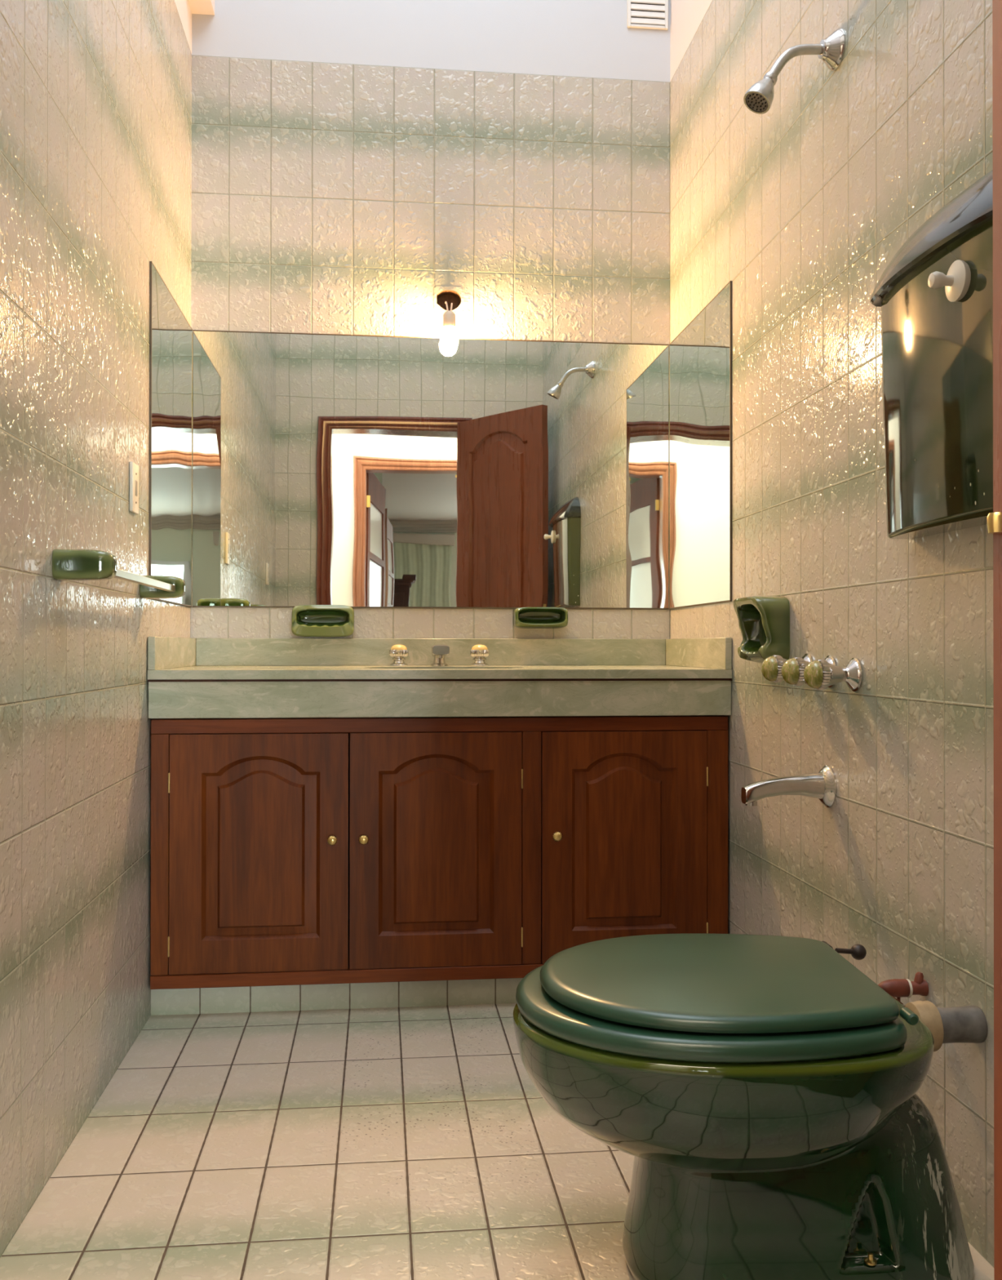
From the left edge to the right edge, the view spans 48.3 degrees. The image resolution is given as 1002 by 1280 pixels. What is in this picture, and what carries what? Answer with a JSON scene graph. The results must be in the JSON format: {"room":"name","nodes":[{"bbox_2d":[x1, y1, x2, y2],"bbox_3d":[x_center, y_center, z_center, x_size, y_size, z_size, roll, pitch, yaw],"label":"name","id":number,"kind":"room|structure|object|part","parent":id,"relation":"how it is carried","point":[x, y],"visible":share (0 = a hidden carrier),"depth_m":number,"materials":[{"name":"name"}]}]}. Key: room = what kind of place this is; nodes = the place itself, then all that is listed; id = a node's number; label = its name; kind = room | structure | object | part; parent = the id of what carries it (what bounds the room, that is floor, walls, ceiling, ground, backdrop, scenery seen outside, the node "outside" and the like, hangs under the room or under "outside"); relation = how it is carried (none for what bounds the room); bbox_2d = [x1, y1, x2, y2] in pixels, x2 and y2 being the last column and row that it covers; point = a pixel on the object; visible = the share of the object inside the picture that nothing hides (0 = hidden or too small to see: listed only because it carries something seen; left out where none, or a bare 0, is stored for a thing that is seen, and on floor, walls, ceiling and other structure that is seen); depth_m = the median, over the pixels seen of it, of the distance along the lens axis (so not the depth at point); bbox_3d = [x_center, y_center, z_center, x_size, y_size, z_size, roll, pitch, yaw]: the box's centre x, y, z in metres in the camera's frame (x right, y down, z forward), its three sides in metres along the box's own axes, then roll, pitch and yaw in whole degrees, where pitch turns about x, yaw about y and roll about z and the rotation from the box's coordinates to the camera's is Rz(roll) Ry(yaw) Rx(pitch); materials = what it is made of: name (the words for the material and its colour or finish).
{"room":"bathroom","nodes":[
{"label":"bathroom","id":0,"kind":"room"},
{"bbox_2d":[0,0,191,1257],"bbox_3d":[-0.810,-1.099,1.841,0.120,4.000,2.830,0,0,-6],"label":"wall","id":1,"kind":"structure","parent":0,"point":[95,95],"depth_m":2.02,"materials":[{"name":"tile"}]},
{"bbox_2d":[52,548,185,599],"bbox_3d":[-0.748,-0.125,2.258,0.096,0.055,0.753,0,0,-6],"label":"towel bar","id":2,"kind":"object","parent":1,"relation":"attached to","point":[68,565],"visible":1,"depth_m":1.90,"materials":[{"name":"green ceramic"}]},
{"bbox_2d":[129,461,138,514],"bbox_3d":[-0.816,-0.338,2.487,0.009,0.109,0.062,0,0,-6],"label":"switch plate","id":3,"kind":"object","parent":1,"relation":"attached to","point":[134,468],"visible":1,"depth_m":2.47,"materials":[{"name":"white plastic"}]},
{"bbox_2d":[135,480,137,496],"bbox_3d":[-0.812,-0.338,2.487,0.002,0.034,0.018,0,0,-6],"label":"outlet","id":4,"kind":"object","parent":3,"relation":"attached to","point":[136,481],"depth_m":2.49,"materials":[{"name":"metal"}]},
{"bbox_2d":[148,261,192,606],"bbox_3d":[-0.868,-0.500,2.956,0.005,0.805,0.582,0,0,-6],"label":"wall mirror","id":5,"kind":"object","parent":1,"relation":"attached to","point":[171,334],"visible":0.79,"depth_m":2.91,"materials":[{"name":"silver glass"}]},
{"bbox_2d":[187,0,214,14],"bbox_3d":[-0.863,-2.459,3.216,0.065,1.265,0.100,0,0,-6],"label":"trim","id":6,"kind":"structure","parent":1,"relation":"attached to","point":[197,6],"depth_m":3.23,"materials":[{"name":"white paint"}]},
{"bbox_2d":[190,0,671,639],"bbox_3d":[-0.199,-1.090,3.391,1.667,4.000,0.120,0,0,-6],"label":"wall","id":7,"kind":"structure","parent":0,"point":[353,161],"depth_m":3.33,"materials":[{"name":"tile"}]},
{"bbox_2d":[291,604,354,636],"bbox_3d":[-0.519,-0.056,3.260,0.180,0.094,0.060,0,0,-6],"label":"soap dish","id":8,"kind":"object","parent":7,"relation":"attached to","point":[307,620],"visible":1,"depth_m":3.25,"materials":[{"name":"green ceramic"}]},
{"bbox_2d":[192,329,669,608],"bbox_3d":[-0.193,-0.498,3.325,1.415,0.805,0.005,0,0,-6],"label":"wall mirror","id":9,"kind":"object","parent":7,"relation":"attached to","point":[351,470],"visible":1,"depth_m":3.32,"materials":[{"name":"silver glass"}]},
{"bbox_2d":[195,638,666,666],"bbox_3d":[-0.193,0.036,3.315,1.389,0.080,0.018,0,0,-6],"label":"backsplash","id":10,"kind":"structure","parent":7,"relation":"attached to","point":[209,651],"depth_m":3.30,"materials":[{"name":"green stone"}]},
{"bbox_2d":[436,289,461,351],"bbox_3d":[-0.156,-0.948,3.324,0.077,0.193,0.096,0,0,-6],"label":"light fixture","id":11,"kind":"object","parent":7,"relation":"attached to","point":[448,300],"visible":0.98,"depth_m":3.29,"materials":[{"name":"white glass"}]},
{"bbox_3d":[-0.153,-0.888,3.303,0.054,0.072,0.054,0,0,-6],"label":"bulb","id":12,"kind":"part","parent":11,"relation":"part of","materials":[{"name":"white glass"}]},
{"bbox_2d":[443,311,456,328],"bbox_3d":[-0.153,-0.946,3.304,0.039,0.048,0.039,0,0,-6],"label":"socket","id":13,"kind":"object","parent":11,"relation":"attached to","point":[449,317],"depth_m":3.29,"materials":[{"name":"beige ceramic"}]},
{"bbox_2d":[513,607,568,628],"bbox_3d":[0.118,-0.066,3.328,0.158,0.064,0.062,0,0,-6],"label":"soap dish","id":14,"kind":"object","parent":7,"relation":"attached to","point":[523,617],"visible":1,"depth_m":3.33,"materials":[{"name":"green ceramic"}]},
{"bbox_2d":[626,0,668,30],"bbox_3d":[0.446,-1.928,3.399,0.126,0.133,0.010,0,0,-6],"label":"air vent","id":15,"kind":"object","parent":7,"relation":"in","point":[641,14],"visible":1,"depth_m":3.40,"materials":[{"name":"white plastic"}]},
{"bbox_2d":[0,1003,994,1279],"bbox_3d":[-0.043,0.902,1.914,1.427,0.001,2.830,0,0,-6],"label":"floor","id":16,"kind":"structure","parent":0,"point":[411,1143],"depth_m":1.91,"materials":[{"name":"tile"}]},
{"bbox_2d":[150,715,728,989],"bbox_3d":[-0.161,0.513,3.011,1.415,0.642,0.608,0,0,-6],"label":"vanity cabinet","id":17,"kind":"object","parent":16,"relation":"on","point":[285,851],"visible":0.98,"depth_m":2.73,"materials":[{"name":"brown wood"}]},
{"bbox_3d":[-0.582,0.512,2.694,0.422,0.572,0.020,0,0,-6],"label":"door","id":18,"kind":"part","parent":17,"relation":"part of","materials":[{"name":"brown wood"}]},
{"bbox_3d":[-0.406,0.482,2.692,0.024,0.024,0.026,0,0,-6],"label":"knob","id":19,"kind":"part","parent":17,"relation":"part of","materials":[{"name":"gold metal"}]},
{"bbox_2d":[151,977,523,1015],"bbox_3d":[-0.138,0.870,2.798,1.427,0.074,0.052,0,0,-6],"label":"baseboard","id":20,"kind":"structure","parent":17,"relation":"attached to","point":[486,991],"depth_m":2.74,"materials":[{"name":"tile"}]},
{"bbox_3d":[-0.133,0.816,2.744,1.415,0.032,0.025,0,0,-6],"label":"rail","id":21,"kind":"part","parent":17,"relation":"part of","materials":[{"name":"brown wood"}]},
{"bbox_3d":[-0.332,0.482,2.700,0.024,0.024,0.026,0,0,-6],"label":"knob","id":22,"kind":"part","parent":17,"relation":"part of","materials":[{"name":"gold metal"}]},
{"bbox_3d":[-0.159,0.513,2.739,0.420,0.572,0.020,0,0,-6],"label":"door","id":23,"kind":"part","parent":17,"relation":"part of","materials":[{"name":"brown wood"}]},
{"bbox_3d":[-0.132,0.208,2.749,1.415,0.034,0.022,0,0,-6],"label":"rail","id":24,"kind":"part","parent":17,"relation":"part of","materials":[{"name":"brown wood"}]},
{"bbox_2d":[147,636,732,718],"bbox_3d":[-0.161,0.092,3.022,1.424,0.195,0.606,0,0,-6],"label":"countertop","id":25,"kind":"structure","parent":17,"relation":"on","point":[188,677],"depth_m":2.76,"materials":[{"name":"green marble"}]},
{"bbox_2d":[389,644,408,666],"bbox_3d":[-0.297,0.044,3.252,0.055,0.063,0.055,0,0,-6],"label":"handle","id":26,"kind":"object","parent":25,"relation":"on","point":[398,651],"visible":1,"depth_m":3.23,"materials":[{"name":"silver metal"}]},
{"bbox_2d":[431,644,449,666],"bbox_3d":[-0.177,0.044,3.237,0.052,0.062,0.121,0,0,-6],"label":"spout","id":27,"kind":"object","parent":25,"relation":"on","point":[439,652],"visible":1,"depth_m":3.18,"materials":[{"name":"silver metal"}]},
{"bbox_3d":[-0.177,0.032,3.237,0.050,0.036,0.120,0,0,-6],"label":"spout","id":28,"kind":"part","parent":27,"relation":"part of","materials":[{"name":"silver metal"}]},
{"bbox_2d":[413,716,483,732],"bbox_3d":[-0.152,0.177,2.997,0.445,0.160,0.321,0,0,-6],"label":"basin","id":29,"kind":"object","parent":25,"relation":"in","point":[413,717],"visible":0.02,"depth_m":2.86,"materials":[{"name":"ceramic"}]},
{"bbox_2d":[470,644,488,666],"bbox_3d":[-0.063,0.044,3.277,0.055,0.063,0.055,0,0,-6],"label":"handle","id":30,"kind":"object","parent":25,"relation":"on","point":[479,651],"visible":1,"depth_m":3.26,"materials":[{"name":"silver metal"}]},
{"bbox_3d":[0.138,0.483,2.751,0.024,0.024,0.026,0,0,-6],"label":"knob","id":31,"kind":"part","parent":17,"relation":"part of","materials":[{"name":"gold metal"}]},
{"bbox_3d":[0.309,0.513,2.790,0.418,0.572,0.020,0,0,-6],"label":"door","id":32,"kind":"part","parent":17,"relation":"part of","materials":[{"name":"brown wood"}]},
{"bbox_2d":[513,933,974,1279],"bbox_3d":[0.344,0.687,1.611,0.654,0.429,0.456,0,0,-2],"label":"toilet","id":33,"kind":"object","parent":16,"relation":"on","point":[761,1090],"visible":1,"depth_m":1.50,"materials":[{"name":"green ceramic"}]},
{"bbox_3d":[0.274,0.514,1.609,0.505,0.028,0.456,0,0,-2],"label":"seat","id":34,"kind":"part","parent":33,"relation":"part of","materials":[{"name":"green paint"}]},
{"bbox_3d":[0.288,0.484,1.610,0.464,0.024,0.426,0,0,-2],"label":"lid","id":35,"kind":"part","parent":33,"relation":"part of","materials":[{"name":"green paint"}]},
{"bbox_2d":[670,0,994,1267],"bbox_3d":[0.728,-1.096,2.007,0.120,4.000,2.830,0,0,-6],"label":"wall","id":36,"kind":"structure","parent":0,"point":[803,204],"depth_m":2.10,"materials":[{"name":"tile"}]},
{"bbox_2d":[669,280,732,608],"bbox_3d":[0.546,-0.498,3.102,0.005,0.805,0.596,0,0,-6],"label":"wall mirror","id":37,"kind":"object","parent":36,"relation":"attached to","point":[700,356],"visible":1,"depth_m":3.06,"materials":[{"name":"silver glass"}]},
{"bbox_2d":[733,595,790,663],"bbox_3d":[0.576,-0.021,2.491,0.075,0.149,0.180,0,0,-6],"label":"soap dish","id":38,"kind":"object","parent":36,"relation":"attached to","point":[764,621],"visible":0.91,"depth_m":2.41,"materials":[{"name":"green ceramic"}]},
{"bbox_2d":[761,653,813,684],"bbox_3d":[0.585,0.059,2.297,0.099,0.063,0.063,0,0,-6],"label":"tap","id":39,"kind":"object","parent":36,"relation":"attached to","point":[771,667],"visible":0.59,"depth_m":2.28,"materials":[{"name":"green stone"}]},
{"bbox_3d":[0.582,0.059,2.296,0.046,0.057,0.057,0,0,-6],"label":"fluted handle","id":40,"kind":"part","parent":39,"relation":"part of","materials":[{"name":"silver metal"}]},
{"bbox_2d":[741,765,837,807],"bbox_3d":[0.559,0.288,2.188,0.172,0.082,0.082,0,0,-6],"label":"spout","id":41,"kind":"object","parent":36,"relation":"attached to","point":[822,785],"visible":1,"depth_m":2.17,"materials":[{"name":"silver metal"}]},
{"bbox_2d":[746,800,757,805],"bbox_3d":[0.489,0.319,2.180,0.023,0.008,0.023,0,0,-6],"label":"outlet","id":42,"kind":"object","parent":41,"relation":"attached to","point":[748,802],"depth_m":2.17,"materials":[{"name":"silver metal"}]},
{"bbox_3d":[0.555,0.291,2.188,0.164,0.058,0.048,0,0,-6],"label":"spout","id":43,"kind":"part","parent":41,"relation":"part of","materials":[{"name":"silver metal"}]},
{"bbox_2d":[743,27,845,114],"bbox_3d":[0.557,-1.093,2.147,0.190,0.170,0.080,0,0,-6],"label":"shower","id":44,"kind":"object","parent":36,"relation":"attached to","point":[759,98],"visible":1,"depth_m":2.13,"materials":[{"name":"silver metal"}]},
{"bbox_3d":[0.488,-1.024,2.126,0.040,0.025,0.046,0,0,-6],"label":"spray plate","id":45,"kind":"part","parent":44,"relation":"part of","materials":[{"name":"silver metal"}]},
{"bbox_3d":[0.575,-1.109,2.150,0.136,0.081,0.021,0,0,-9],"label":"arm","id":46,"kind":"part","parent":44,"relation":"part of","materials":[{"name":"silver metal"}]},
{"bbox_2d":[782,655,837,687],"bbox_3d":[0.597,0.062,2.181,0.099,0.063,0.063,0,0,-6],"label":"tap","id":47,"kind":"object","parent":36,"relation":"attached to","point":[793,669],"visible":0.64,"depth_m":2.16,"materials":[{"name":"green stone"}]},
{"bbox_3d":[0.594,0.062,2.181,0.046,0.057,0.057,0,0,-6],"label":"fluted handle","id":48,"kind":"part","parent":47,"relation":"part of","materials":[{"name":"silver metal"}]},
{"bbox_2d":[804,657,863,691],"bbox_3d":[0.610,0.064,2.066,0.099,0.063,0.063,0,0,-6],"label":"tap","id":49,"kind":"object","parent":36,"relation":"attached to","point":[819,674],"visible":1,"depth_m":2.05,"materials":[{"name":"silver metal"}]},
{"bbox_3d":[0.606,0.064,2.066,0.046,0.057,0.057,0,0,-6],"label":"fluted handle","id":50,"kind":"part","parent":49,"relation":"part of","materials":[{"name":"silver metal"}]},
{"bbox_2d":[878,972,928,1001],"bbox_3d":[0.646,0.566,1.804,0.080,0.058,0.029,0,0,-6],"label":"pipe","id":51,"kind":"object","parent":36,"relation":"attached to","point":[899,988],"visible":0.83,"depth_m":1.80,"materials":[{"name":"red plastic"}]},
{"bbox_2d":[870,169,993,539],"bbox_3d":[0.646,-0.416,1.637,0.118,0.496,0.460,0,0,-6],"label":"medicine cabinet","id":52,"kind":"object","parent":36,"relation":"attached to","point":[935,296],"visible":0.97,"depth_m":1.62,"materials":[{"name":"black plastic"}]},
{"bbox_3d":[0.659,-0.611,1.639,0.094,0.107,0.460,0,0,-6],"label":"lid","id":53,"kind":"part","parent":52,"relation":"part of","materials":[{"name":"silver metal"}]},
{"bbox_3d":[0.613,-0.501,1.556,0.035,0.024,0.024,0,0,-6],"label":"push knob","id":54,"kind":"part","parent":52,"relation":"part of","materials":[{"name":"white plastic"}]},
{"bbox_2d":[905,1000,987,1051],"bbox_3d":[0.651,0.566,1.640,0.104,0.072,0.072,0,0,-6],"label":"pipe","id":55,"kind":"object","parent":36,"relation":"attached to","point":[968,1024],"visible":0.74,"depth_m":1.62,"materials":[{"name":"beige rubber"}]},
{"bbox_3d":[0.103,-1.104,0.592,1.427,4.000,0.150,0,0,-6],"label":"wall","id":56,"kind":"structure","parent":0,"visible":0},
{"bbox_2d":[986,0,1001,1279],"bbox_3d":[0.237,-0.159,0.721,1.346,2.110,0.550,0,0,-33],"label":"door frame","id":57,"kind":"structure","parent":56,"relation":"in","point":[994,519],"depth_m":0.74,"materials":[{"name":"brown wood"}]}
]}

